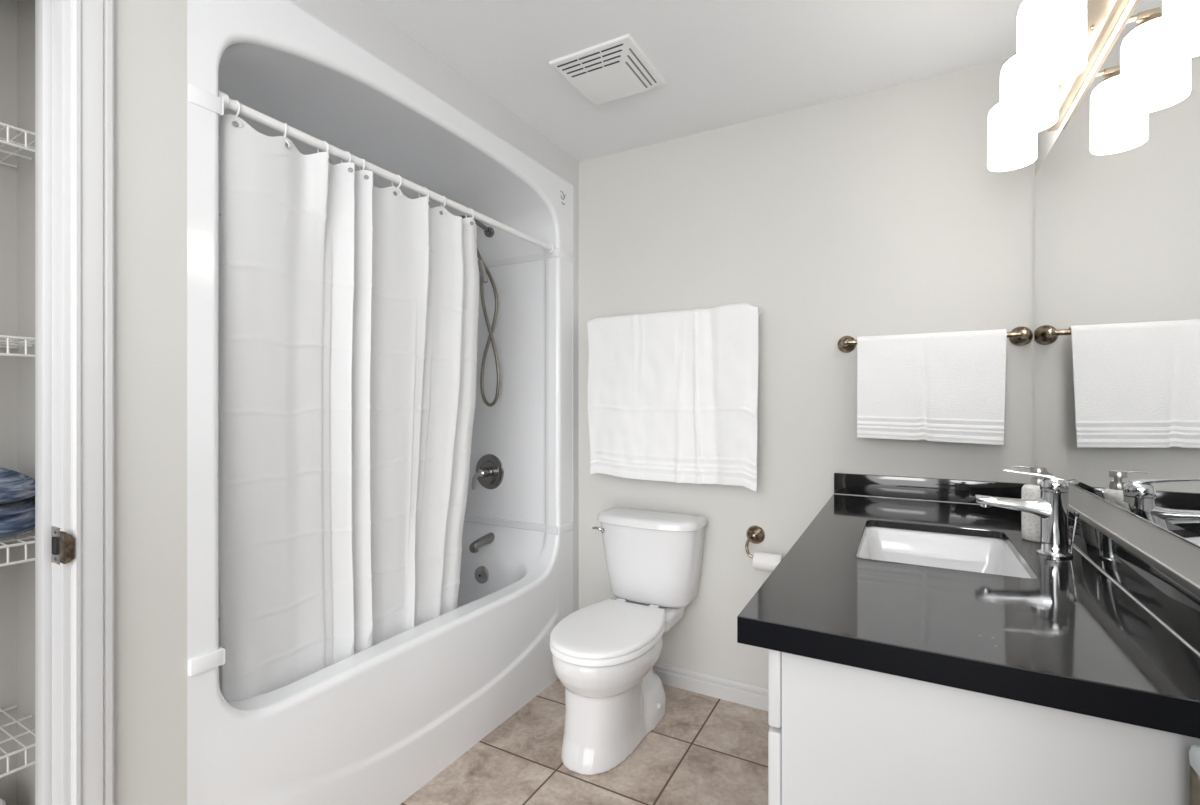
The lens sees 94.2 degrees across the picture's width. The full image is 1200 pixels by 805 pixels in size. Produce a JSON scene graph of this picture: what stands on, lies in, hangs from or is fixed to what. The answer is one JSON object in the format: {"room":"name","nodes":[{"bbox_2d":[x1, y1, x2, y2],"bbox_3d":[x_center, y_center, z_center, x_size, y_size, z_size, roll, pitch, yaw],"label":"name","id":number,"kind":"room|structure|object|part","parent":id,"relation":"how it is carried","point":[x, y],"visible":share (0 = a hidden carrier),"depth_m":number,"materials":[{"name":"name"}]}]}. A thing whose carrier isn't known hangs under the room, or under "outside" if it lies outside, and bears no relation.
{"room":"bathroom","nodes":[
{"label":"bathroom","id":0,"kind":"room"},
{"bbox_2d":[0,0,34,804],"bbox_3d":[-1.490,0.042,0.861,0.399,2.436,0.960,0,0,29],"label":"wall","id":1,"kind":"structure","parent":0,"point":[17,17],"depth_m":1.31,"materials":[{"name":"grey paint"}]},
{"bbox_2d":[0,705,34,777],"bbox_3d":[-1.467,0.735,0.915,0.262,0.042,0.797,0,0,29],"label":"wire shelf","id":2,"kind":"object","parent":1,"relation":"attached to","point":[25,748],"visible":0.61,"depth_m":1.17,"materials":[{"name":"white metal"}]},
{"bbox_2d":[0,122,34,167],"bbox_3d":[-1.467,-0.544,0.915,0.262,0.042,0.797,0,0,29],"label":"wire shelf","id":3,"kind":"object","parent":1,"relation":"attached to","point":[26,146],"visible":0.61,"depth_m":1.16,"materials":[{"name":"white metal"}]},
{"bbox_2d":[0,335,34,357],"bbox_3d":[-1.467,-0.115,0.915,0.262,0.042,0.797,0,0,29],"label":"wire shelf","id":4,"kind":"object","parent":1,"relation":"attached to","point":[9,342],"visible":0.61,"depth_m":1.16,"materials":[{"name":"white metal"}]},
{"bbox_2d":[0,530,34,566],"bbox_3d":[-1.467,0.310,0.915,0.262,0.042,0.797,0,0,29],"label":"wire shelf","id":5,"kind":"object","parent":1,"relation":"attached to","point":[29,536],"visible":0.45,"depth_m":1.16,"materials":[{"name":"white metal"}]},
{"bbox_2d":[0,468,34,538],"bbox_3d":[-1.358,0.211,1.123,0.256,0.154,0.322,0,0,29],"label":"towels","id":6,"kind":"object","parent":5,"relation":"on","point":[17,512],"visible":0.98,"depth_m":1.17,"materials":[{"name":"blue fabric"}]},
{"bbox_2d":[114,0,186,804],"bbox_3d":[-1.233,0.042,0.787,0.120,2.436,1.097,0,0,29],"label":"wall","id":7,"kind":"structure","parent":0,"point":[150,36],"depth_m":1.18,"materials":[{"name":"white paint"}]},
{"bbox_2d":[35,0,113,804],"bbox_3d":[-1.247,0.185,0.748,0.143,2.150,0.911,0,0,29],"label":"door frame","id":8,"kind":"structure","parent":7,"relation":"in","point":[74,39],"depth_m":1.07,"materials":[{"name":"white paint"}]},
{"bbox_3d":[-1.039,0.273,1.066,0.042,0.070,0.002,0,0,29],"label":"strike plate","id":9,"kind":"part","parent":8,"relation":"part of","materials":[{"name":"silver metal"}]},
{"bbox_3d":[-1.193,0.185,0.719,0.016,2.150,0.911,0,0,29],"label":"casing","id":10,"kind":"part","parent":8,"relation":"part of","materials":[{"name":"white paint"}]},
{"bbox_2d":[291,0,578,611],"bbox_3d":[-0.563,0.042,2.011,0.120,2.436,1.693,0,0,29],"label":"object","id":11,"kind":"structure","parent":7,"relation":"attached to","point":[354,19],"depth_m":2.03,"materials":[{"name":"white paint"}]},
{"bbox_2d":[400,678,769,804],"bbox_3d":[-0.351,1.310,1.338,2.900,0.100,2.910,0,0,29],"label":"floor","id":12,"kind":"structure","parent":0,"point":[704,750],"depth_m":1.94,"materials":[{"name":"tile"}]},
{"bbox_2d":[0,798,5,804],"bbox_3d":[-1.353,1.067,1.176,0.138,0.386,0.138,0,0,29],"label":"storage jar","id":13,"kind":"object","parent":12,"relation":"on","point":[2,802],"visible":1,"depth_m":1.23,"materials":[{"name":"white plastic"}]},
{"bbox_2d":[187,0,572,804],"bbox_3d":[-0.855,0.108,2.140,0.785,2.304,1.640,0,0,29],"label":"shower","id":14,"kind":"object","parent":12,"relation":"on","point":[374,725],"visible":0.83,"depth_m":1.82,"materials":[{"name":"white plastic"}]},
{"bbox_2d":[219,114,478,700],"bbox_3d":[-0.703,0.081,1.762,0.124,1.557,0.936,0,0,29],"label":"shower curtain","id":15,"kind":"object","parent":14,"relation":"hanging from","point":[350,305],"visible":0.98,"depth_m":1.63,"materials":[{"name":"white fabric"}]},
{"bbox_2d":[219,91,555,252],"bbox_3d":[-0.565,-0.715,1.950,0.037,0.050,1.438,0,0,29],"label":"shower curtain rod","id":16,"kind":"object","parent":14,"relation":"attached to","point":[230,104],"visible":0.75,"depth_m":1.67,"materials":[{"name":"white plastic"}]},
{"bbox_2d":[229,100,241,127],"bbox_3d":[-0.888,-0.703,1.361,0.037,0.065,0.014,0,0,20],"label":"curtain ring","id":17,"kind":"object","parent":16,"relation":"hanging from","point":[239,105],"visible":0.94,"depth_m":1.35,"materials":[{"name":"white plastic"}]},
{"bbox_2d":[283,123,289,147],"bbox_3d":[-0.826,-0.702,1.470,0.014,0.065,0.037,0,0,-38],"label":"curtain ring","id":18,"kind":"object","parent":16,"relation":"hanging from","point":[284,135],"visible":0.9,"depth_m":1.46,"materials":[{"name":"white plastic"}]},
{"bbox_2d":[391,175,401,194],"bbox_3d":[-0.652,-0.699,1.793,0.037,0.065,0.014,0,0,14],"label":"curtain ring","id":19,"kind":"object","parent":16,"relation":"hanging from","point":[398,175],"visible":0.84,"depth_m":1.79,"materials":[{"name":"white plastic"}]},
{"bbox_2d":[440,196,446,213],"bbox_3d":[-0.552,-0.697,1.972,0.014,0.065,0.037,0,0,-44],"label":"curtain ring","id":20,"kind":"object","parent":16,"relation":"hanging from","point":[444,196],"visible":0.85,"depth_m":1.96,"materials":[{"name":"white plastic"}]},
{"bbox_2d":[460,215,499,406],"bbox_3d":[-0.602,-0.425,2.591,0.202,0.890,0.325,0,0,29],"label":"shower","id":21,"kind":"object","parent":14,"relation":"attached to","point":[488,231],"visible":0.79,"depth_m":2.66,"materials":[{"name":"silver metal"}]},
{"bbox_3d":[-0.609,-0.827,2.622,0.025,0.086,0.259,0,0,31],"label":"arm","id":22,"kind":"part","parent":21,"relation":"part of","materials":[{"name":"silver metal"}]},
{"bbox_2d":[469,532,494,552],"bbox_3d":[-0.570,0.677,2.708,0.060,0.069,0.150,0,0,29],"label":"tub spout","id":23,"kind":"object","parent":14,"relation":"attached to","point":[488,538],"visible":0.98,"depth_m":2.68,"materials":[{"name":"silver metal"}]},
{"bbox_3d":[-0.567,0.828,2.681,0.080,0.080,0.030,0,0,29],"label":"overflow plate","id":24,"kind":"part","parent":14,"relation":"part of","materials":[{"name":"silver metal"}]},
{"bbox_2d":[472,454,503,489],"bbox_3d":[-0.572,0.345,2.741,0.176,0.176,0.094,0,0,29],"label":"shower valve","id":25,"kind":"object","parent":14,"relation":"attached to","point":[489,473],"visible":1,"depth_m":2.76,"materials":[{"name":"silver metal"}]},
{"bbox_3d":[-0.602,0.379,2.723,0.051,0.094,0.025,0,0,-2],"label":"lever","id":26,"kind":"part","parent":25,"relation":"part of","materials":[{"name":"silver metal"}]},
{"bbox_2d":[550,507,706,774],"bbox_3d":[0.087,0.871,2.191,0.471,0.778,0.723,0,0,29],"label":"toilet","id":27,"kind":"object","parent":12,"relation":"on","point":[605,653],"visible":1,"depth_m":2.10,"materials":[{"name":"white ceramic"}]},
{"bbox_3d":[-0.009,0.557,2.441,0.061,0.030,0.020,0,0,29],"label":"flush lever","id":28,"kind":"part","parent":27,"relation":"part of","materials":[{"name":"silver metal"}]},
{"bbox_3d":[0.029,0.870,2.104,0.376,0.023,0.516,0,0,29],"label":"seat","id":29,"kind":"part","parent":27,"relation":"part of","materials":[{"name":"white plastic"}]},
{"bbox_3d":[0.029,0.845,2.105,0.374,0.022,0.514,0,0,29],"label":"seat lid","id":30,"kind":"part","parent":27,"relation":"part of","materials":[{"name":"white plastic"}]},
{"bbox_3d":[0.071,1.060,2.180,0.367,0.400,0.683,0,0,29],"label":"bowl","id":31,"kind":"part","parent":27,"relation":"part of","materials":[{"name":"white ceramic"}]},
{"bbox_3d":[0.210,0.501,2.406,0.462,0.038,0.226,0,0,29],"label":"tank lid","id":32,"kind":"part","parent":27,"relation":"part of","materials":[{"name":"white ceramic"}]},
{"bbox_3d":[0.215,0.690,2.414,0.438,0.336,0.209,0,0,29],"label":"tank","id":33,"kind":"part","parent":27,"relation":"part of","materials":[{"name":"white ceramic"}]},
{"bbox_2d":[768,649,1199,804],"bbox_3d":[0.862,0.828,1.392,0.573,0.864,1.396,0,0,29],"label":"vanity cabinet","id":34,"kind":"object","parent":12,"relation":"on","point":[839,734],"visible":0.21,"depth_m":0.80,"materials":[{"name":"white paint"}]},
{"bbox_3d":[0.396,0.466,1.117,0.020,0.134,0.462,0,0,29],"label":"drawer","id":35,"kind":"part","parent":34,"relation":"part of","materials":[{"name":"white paint"}]},
{"bbox_3d":[0.396,0.853,1.117,0.020,0.624,0.462,0,0,29],"label":"door","id":36,"kind":"part","parent":34,"relation":"part of","materials":[{"name":"white paint"}]},
{"bbox_2d":[737,473,1199,738],"bbox_3d":[0.841,0.333,1.395,0.624,0.126,1.423,0,0,29],"label":"countertop","id":37,"kind":"structure","parent":34,"relation":"on","point":[1109,630],"depth_m":0.92,"materials":[{"name":"black stone"}]},
{"bbox_2d":[858,527,1031,578],"bbox_3d":[0.840,0.443,1.395,0.394,0.141,0.530,0,0,29],"label":"sink","id":38,"kind":"object","parent":37,"relation":"in","point":[987,555],"visible":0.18,"depth_m":1.58,"materials":[{"name":"white ceramic"}]},
{"bbox_2d":[975,470,1079,557],"bbox_3d":[1.005,0.256,1.316,0.198,0.191,0.067,0,0,29],"label":"faucet","id":39,"kind":"object","parent":37,"relation":"on","point":[1052,507],"visible":1,"depth_m":1.28,"materials":[{"name":"silver metal"}]},
{"bbox_3d":[0.983,0.248,1.328,0.148,0.064,0.050,0,0,29],"label":"spout","id":40,"kind":"part","parent":39,"relation":"part of","materials":[{"name":"silver metal"}]},
{"bbox_3d":[1.015,0.170,1.311,0.111,0.019,0.028,0,0,29],"label":"lever","id":41,"kind":"part","parent":39,"relation":"part of","materials":[{"name":"silver metal"}]},
{"bbox_3d":[1.082,0.300,1.272,0.021,0.101,0.013,0,0,29],"label":"pop rod","id":42,"kind":"part","parent":39,"relation":"part of","materials":[{"name":"silver metal"}]},
{"bbox_2d":[1013,466,1046,541],"bbox_3d":[1.119,0.258,1.431,0.069,0.188,0.077,0,0,-24],"label":"soap dispenser","id":43,"kind":"object","parent":37,"relation":"on","point":[1030,523],"visible":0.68,"depth_m":1.42,"materials":[{"name":"white ceramic"}]},
{"bbox_2d":[1189,745,1199,804],"bbox_3d":[0.716,0.829,0.613,0.085,0.860,0.063,0,0,29],"label":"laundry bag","id":44,"kind":"object","parent":12,"relation":"on","point":[1194,752],"visible":1,"depth_m":0.64,"materials":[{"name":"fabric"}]},
{"bbox_2d":[360,0,1024,161],"bbox_3d":[-0.351,-1.226,1.338,2.900,0.100,2.910,0,0,29],"label":"ceiling","id":45,"kind":"structure","parent":0,"point":[721,63],"depth_m":1.85,"materials":[{"name":"white paint"}]},
{"bbox_2d":[549,34,664,104],"bbox_3d":[0.032,-1.162,1.984,0.306,0.028,0.305,0,0,29],"label":"exhaust fan","id":46,"kind":"object","parent":45,"relation":"attached to","point":[616,68],"visible":1,"depth_m":1.94,"materials":[{"name":"white plastic"}]},
{"bbox_2d":[579,57,1034,687],"bbox_3d":[0.705,0.042,2.350,2.020,2.436,0.120,0,0,29],"label":"wall","id":47,"kind":"structure","parent":0,"point":[880,212],"depth_m":2.23,"materials":[{"name":"white paint"}]},
{"bbox_2d":[653,661,767,710],"bbox_3d":[0.417,1.216,2.432,1.192,0.088,0.014,0,0,29],"label":"baseboard","id":48,"kind":"structure","parent":47,"relation":"attached to","point":[735,691],"depth_m":2.39,"materials":[{"name":"white paint"}]},
{"bbox_2d":[745,525,764,558],"bbox_3d":[0.672,0.568,2.251,0.183,0.117,0.086,0,0,29],"label":"toilet paper holder","id":49,"kind":"object","parent":47,"relation":"attached to","point":[755,534],"visible":0.81,"depth_m":2.29,"materials":[{"name":"gold metal"}]},
{"bbox_3d":[0.671,0.588,2.235,0.169,0.078,0.059,0,0,29],"label":"arm","id":50,"kind":"part","parent":49,"relation":"part of","materials":[{"name":"gold metal"}]},
{"bbox_2d":[753,551,782,571],"bbox_3d":[0.666,0.632,2.211,0.105,0.068,0.069,0,0,29],"label":"toilet paper roll","id":51,"kind":"object","parent":49,"relation":"on","point":[761,561],"visible":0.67,"depth_m":2.19,"materials":[{"name":"white paper"}]},
{"bbox_2d":[837,326,1032,352],"bbox_3d":[1.167,-0.224,1.982,0.606,0.066,0.083,0,0,29],"label":"towel bar","id":52,"kind":"object","parent":47,"relation":"attached to","point":[1019,336],"visible":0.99,"depth_m":1.88,"materials":[{"name":"gold metal"}]},
{"bbox_3d":[0.930,-0.224,2.111,0.066,0.066,0.083,0,0,29],"label":"post","id":53,"kind":"part","parent":52,"relation":"part of","materials":[{"name":"gold metal"}]},
{"bbox_2d":[857,329,1006,444],"bbox_3d":[1.147,-0.051,1.954,0.448,0.382,0.059,0,0,29],"label":"hand towel","id":54,"kind":"object","parent":52,"relation":"hanging from","point":[942,386],"visible":1,"depth_m":1.93,"materials":[{"name":"white fabric"}]},
{"bbox_3d":[1.404,-0.224,1.852,0.066,0.066,0.083,0,0,29],"label":"post","id":55,"kind":"part","parent":52,"relation":"part of","materials":[{"name":"gold metal"}]},
{"bbox_3d":[0.312,-0.374,2.450,0.671,0.066,0.083,0,0,29],"label":"towel bar","id":56,"kind":"object","parent":47,"relation":"attached to","visible":0},
{"bbox_2d":[587,303,760,490],"bbox_3d":[0.288,-0.027,2.412,0.788,0.750,0.092,0,0,29],"label":"bath towel","id":57,"kind":"object","parent":56,"relation":"hanging from","point":[673,395],"visible":1,"depth_m":2.38,"materials":[{"name":"white fabric"}]},
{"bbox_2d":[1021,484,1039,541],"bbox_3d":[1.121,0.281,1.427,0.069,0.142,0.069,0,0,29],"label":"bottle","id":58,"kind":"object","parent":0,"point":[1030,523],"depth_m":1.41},
{"bbox_2d":[1035,0,1199,585],"bbox_3d":[0.840,0.042,0.618,0.120,2.436,2.790,0,0,29],"label":"wall","id":59,"kind":"structure","parent":0,"point":[1181,556],"depth_m":1.10,"materials":[{"name":"white paint"}]},
{"bbox_2d":[988,0,1128,170],"bbox_3d":[1.068,-0.783,1.342,0.174,0.224,0.660,0,0,29],"label":"vanity light","id":60,"kind":"object","parent":59,"relation":"attached to","point":[1059,42],"visible":1,"depth_m":1.20,"materials":[{"name":"white glass"}]},
{"bbox_3d":[1.157,-0.755,1.567,0.112,0.167,0.112,0,0,29],"label":"lamp shade","id":61,"kind":"part","parent":60,"relation":"part of","materials":[{"name":"white glass"}]},
{"bbox_3d":[1.041,-0.755,1.357,0.112,0.167,0.112,0,0,29],"label":"lamp shade","id":62,"kind":"part","parent":60,"relation":"part of","materials":[{"name":"white glass"}]},
{"bbox_3d":[0.926,-0.755,1.146,0.112,0.167,0.112,0,0,29],"label":"lamp shade","id":63,"kind":"part","parent":60,"relation":"part of","materials":[{"name":"white glass"}]},
{"bbox_2d":[1033,0,1199,547],"bbox_3d":[1.083,-0.269,1.193,0.004,0.962,1.534,0,0,29],"label":"mirror","id":64,"kind":"object","parent":59,"relation":"attached to","point":[1117,191],"visible":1,"depth_m":1.07,"materials":[{"name":"clear glass"}]}
]}

